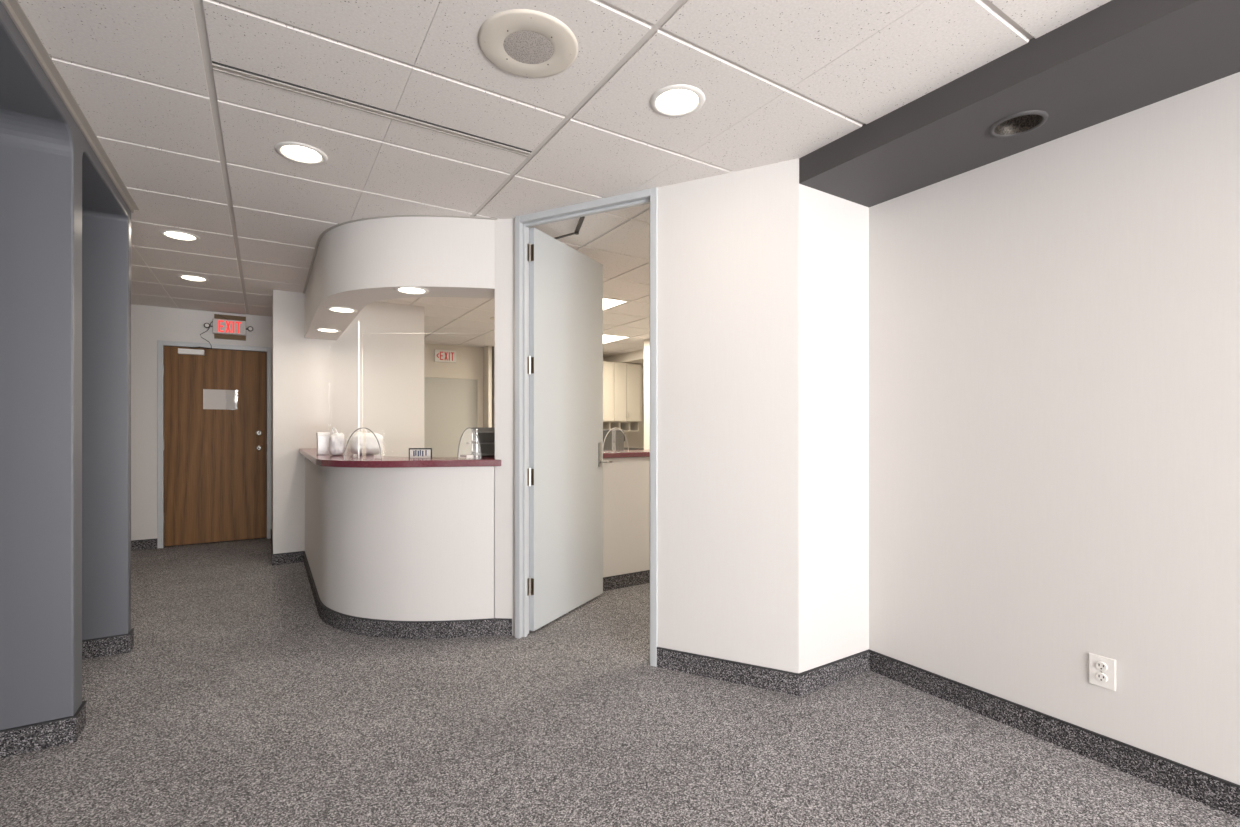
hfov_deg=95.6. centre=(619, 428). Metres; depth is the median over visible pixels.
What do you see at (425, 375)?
door frame
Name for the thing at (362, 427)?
shield
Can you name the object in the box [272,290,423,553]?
wall
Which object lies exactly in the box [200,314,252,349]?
exit sign
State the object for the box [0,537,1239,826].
floor
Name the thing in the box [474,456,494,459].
countertop
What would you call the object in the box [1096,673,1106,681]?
socket
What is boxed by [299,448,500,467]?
countertop
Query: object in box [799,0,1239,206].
soffit
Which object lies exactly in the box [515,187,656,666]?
door frame
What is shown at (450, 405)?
door
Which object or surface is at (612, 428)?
shield
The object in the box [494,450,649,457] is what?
countertop
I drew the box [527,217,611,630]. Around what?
door
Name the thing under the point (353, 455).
pole
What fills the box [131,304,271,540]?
wall
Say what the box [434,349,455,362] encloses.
exit sign
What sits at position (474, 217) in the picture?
trim
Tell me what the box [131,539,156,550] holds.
baseboard
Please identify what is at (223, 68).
ceiling vent
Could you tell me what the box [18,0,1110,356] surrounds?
ceiling
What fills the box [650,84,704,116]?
recessed light
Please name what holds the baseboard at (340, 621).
attached to the wall at (315, 381)
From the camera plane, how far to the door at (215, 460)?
6.14 m
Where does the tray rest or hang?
on the counter at (626, 480)
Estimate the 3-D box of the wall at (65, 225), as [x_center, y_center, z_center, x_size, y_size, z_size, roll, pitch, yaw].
[-2.140,-0.021,1.471,0.748,2.555,3.670,0,0,-32]
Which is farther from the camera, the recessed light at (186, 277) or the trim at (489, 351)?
the trim at (489, 351)
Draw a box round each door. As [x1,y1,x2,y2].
[163,346,266,545]
[424,377,476,456]
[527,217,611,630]
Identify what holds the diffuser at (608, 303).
attached to the ceiling light panel at (608, 303)
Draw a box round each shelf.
[472,427,494,432]
[472,438,494,443]
[472,449,494,454]
[603,421,638,430]
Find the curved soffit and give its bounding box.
[305,217,494,339]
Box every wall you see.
[0,1,130,729]
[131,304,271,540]
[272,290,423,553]
[424,343,643,447]
[495,218,514,635]
[644,339,649,449]
[869,72,1239,784]
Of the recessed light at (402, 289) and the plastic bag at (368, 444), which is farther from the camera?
the plastic bag at (368, 444)
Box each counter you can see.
[299,448,500,620]
[460,450,649,617]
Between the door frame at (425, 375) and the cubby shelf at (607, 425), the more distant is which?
the cubby shelf at (607, 425)
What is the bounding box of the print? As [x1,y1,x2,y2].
[413,450,426,455]
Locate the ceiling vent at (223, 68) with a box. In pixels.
[212,61,531,156]
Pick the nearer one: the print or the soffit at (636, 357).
the print
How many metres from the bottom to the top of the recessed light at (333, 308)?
0.014 m
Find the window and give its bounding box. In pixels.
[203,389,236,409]
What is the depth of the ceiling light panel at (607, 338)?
7.92 m
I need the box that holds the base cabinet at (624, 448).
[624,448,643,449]
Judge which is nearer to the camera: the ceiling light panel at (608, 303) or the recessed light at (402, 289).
the recessed light at (402, 289)
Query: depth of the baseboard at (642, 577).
4.44 m
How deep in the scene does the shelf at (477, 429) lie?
3.87 m
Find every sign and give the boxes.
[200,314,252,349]
[409,448,431,457]
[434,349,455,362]
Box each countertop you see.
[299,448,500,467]
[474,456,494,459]
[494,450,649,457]
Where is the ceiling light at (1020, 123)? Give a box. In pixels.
[989,110,1048,137]
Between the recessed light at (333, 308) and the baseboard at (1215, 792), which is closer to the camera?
the baseboard at (1215, 792)
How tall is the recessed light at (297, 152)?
0.014 m
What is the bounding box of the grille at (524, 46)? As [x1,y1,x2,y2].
[503,30,553,63]
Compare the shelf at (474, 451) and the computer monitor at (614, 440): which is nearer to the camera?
the shelf at (474, 451)
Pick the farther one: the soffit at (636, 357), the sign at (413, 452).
the soffit at (636, 357)
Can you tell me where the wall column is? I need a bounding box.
[657,158,868,672]
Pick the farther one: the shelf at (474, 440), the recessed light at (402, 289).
the shelf at (474, 440)
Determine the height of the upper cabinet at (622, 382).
0.995 m
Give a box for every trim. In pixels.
[0,0,138,212]
[303,215,496,293]
[483,346,494,426]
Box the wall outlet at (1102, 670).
[1089,653,1115,690]
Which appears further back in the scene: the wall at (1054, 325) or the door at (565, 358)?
the door at (565, 358)
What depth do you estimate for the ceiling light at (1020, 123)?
2.16 m
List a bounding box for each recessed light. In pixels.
[159,230,199,240]
[178,275,208,281]
[275,142,327,164]
[315,328,340,331]
[326,306,357,312]
[394,286,428,294]
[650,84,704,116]
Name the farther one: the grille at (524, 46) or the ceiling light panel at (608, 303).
the ceiling light panel at (608, 303)
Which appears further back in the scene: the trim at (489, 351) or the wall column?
the trim at (489, 351)
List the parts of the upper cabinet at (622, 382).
door, door, door, door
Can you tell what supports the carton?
on the reception counter at (388, 538)
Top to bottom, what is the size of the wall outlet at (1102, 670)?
0.116 m
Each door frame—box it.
[157,340,270,547]
[424,374,479,426]
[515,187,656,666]
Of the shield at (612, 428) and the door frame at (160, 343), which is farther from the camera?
the door frame at (160, 343)
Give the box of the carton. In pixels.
[316,432,329,454]
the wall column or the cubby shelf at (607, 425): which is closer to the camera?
the wall column
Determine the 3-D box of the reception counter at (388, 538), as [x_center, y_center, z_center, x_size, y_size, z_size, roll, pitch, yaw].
[-1.859,0.723,4.324,0.942,1.066,2.792,0,0,-32]
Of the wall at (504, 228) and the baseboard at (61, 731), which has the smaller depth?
the baseboard at (61, 731)
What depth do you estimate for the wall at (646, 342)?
8.02 m
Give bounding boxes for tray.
[471,427,494,456]
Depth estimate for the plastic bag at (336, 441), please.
3.86 m
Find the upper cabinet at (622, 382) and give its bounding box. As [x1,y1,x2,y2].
[603,361,641,421]
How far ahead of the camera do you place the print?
3.60 m
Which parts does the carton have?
lid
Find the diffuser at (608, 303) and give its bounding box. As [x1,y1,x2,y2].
[603,298,624,309]
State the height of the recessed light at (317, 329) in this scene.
0.014 m
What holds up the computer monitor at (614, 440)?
on the office desk
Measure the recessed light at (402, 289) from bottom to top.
0.014 m
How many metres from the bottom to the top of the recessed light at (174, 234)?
0.014 m
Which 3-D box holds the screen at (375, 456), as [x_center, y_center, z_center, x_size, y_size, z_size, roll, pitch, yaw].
[-1.237,-0.204,3.542,0.772,0.789,0.024,0,0,0]
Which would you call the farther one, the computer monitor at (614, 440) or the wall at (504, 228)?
the computer monitor at (614, 440)
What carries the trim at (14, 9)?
attached to the wall at (65, 225)
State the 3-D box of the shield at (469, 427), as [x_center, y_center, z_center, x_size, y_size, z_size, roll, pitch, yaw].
[-0.925,0.093,3.452,0.141,0.195,0.063,0,0,-16]
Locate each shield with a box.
[344,427,381,459]
[457,427,480,459]
[603,428,628,451]
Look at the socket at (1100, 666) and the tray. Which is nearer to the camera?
the socket at (1100, 666)
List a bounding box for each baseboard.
[0,700,86,757]
[82,628,133,659]
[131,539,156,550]
[271,529,511,638]
[603,570,649,590]
[657,647,1239,817]
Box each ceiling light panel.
[603,297,629,310]
[603,334,629,343]
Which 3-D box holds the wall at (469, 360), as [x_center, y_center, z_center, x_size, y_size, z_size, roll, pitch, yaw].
[-1.522,-0.021,9.354,6.800,2.555,0.150,0,0,-32]
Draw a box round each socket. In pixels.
[1096,662,1106,670]
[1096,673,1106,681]
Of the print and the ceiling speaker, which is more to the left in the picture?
the print
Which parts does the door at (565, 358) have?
closer arm, handle plate, lever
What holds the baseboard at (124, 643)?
attached to the wall at (65, 225)
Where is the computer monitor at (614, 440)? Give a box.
[603,430,623,450]
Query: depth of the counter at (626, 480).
4.44 m
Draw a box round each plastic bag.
[329,427,344,455]
[350,426,382,454]
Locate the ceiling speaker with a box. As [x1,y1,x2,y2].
[478,9,577,77]
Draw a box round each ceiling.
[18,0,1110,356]
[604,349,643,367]
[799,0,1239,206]

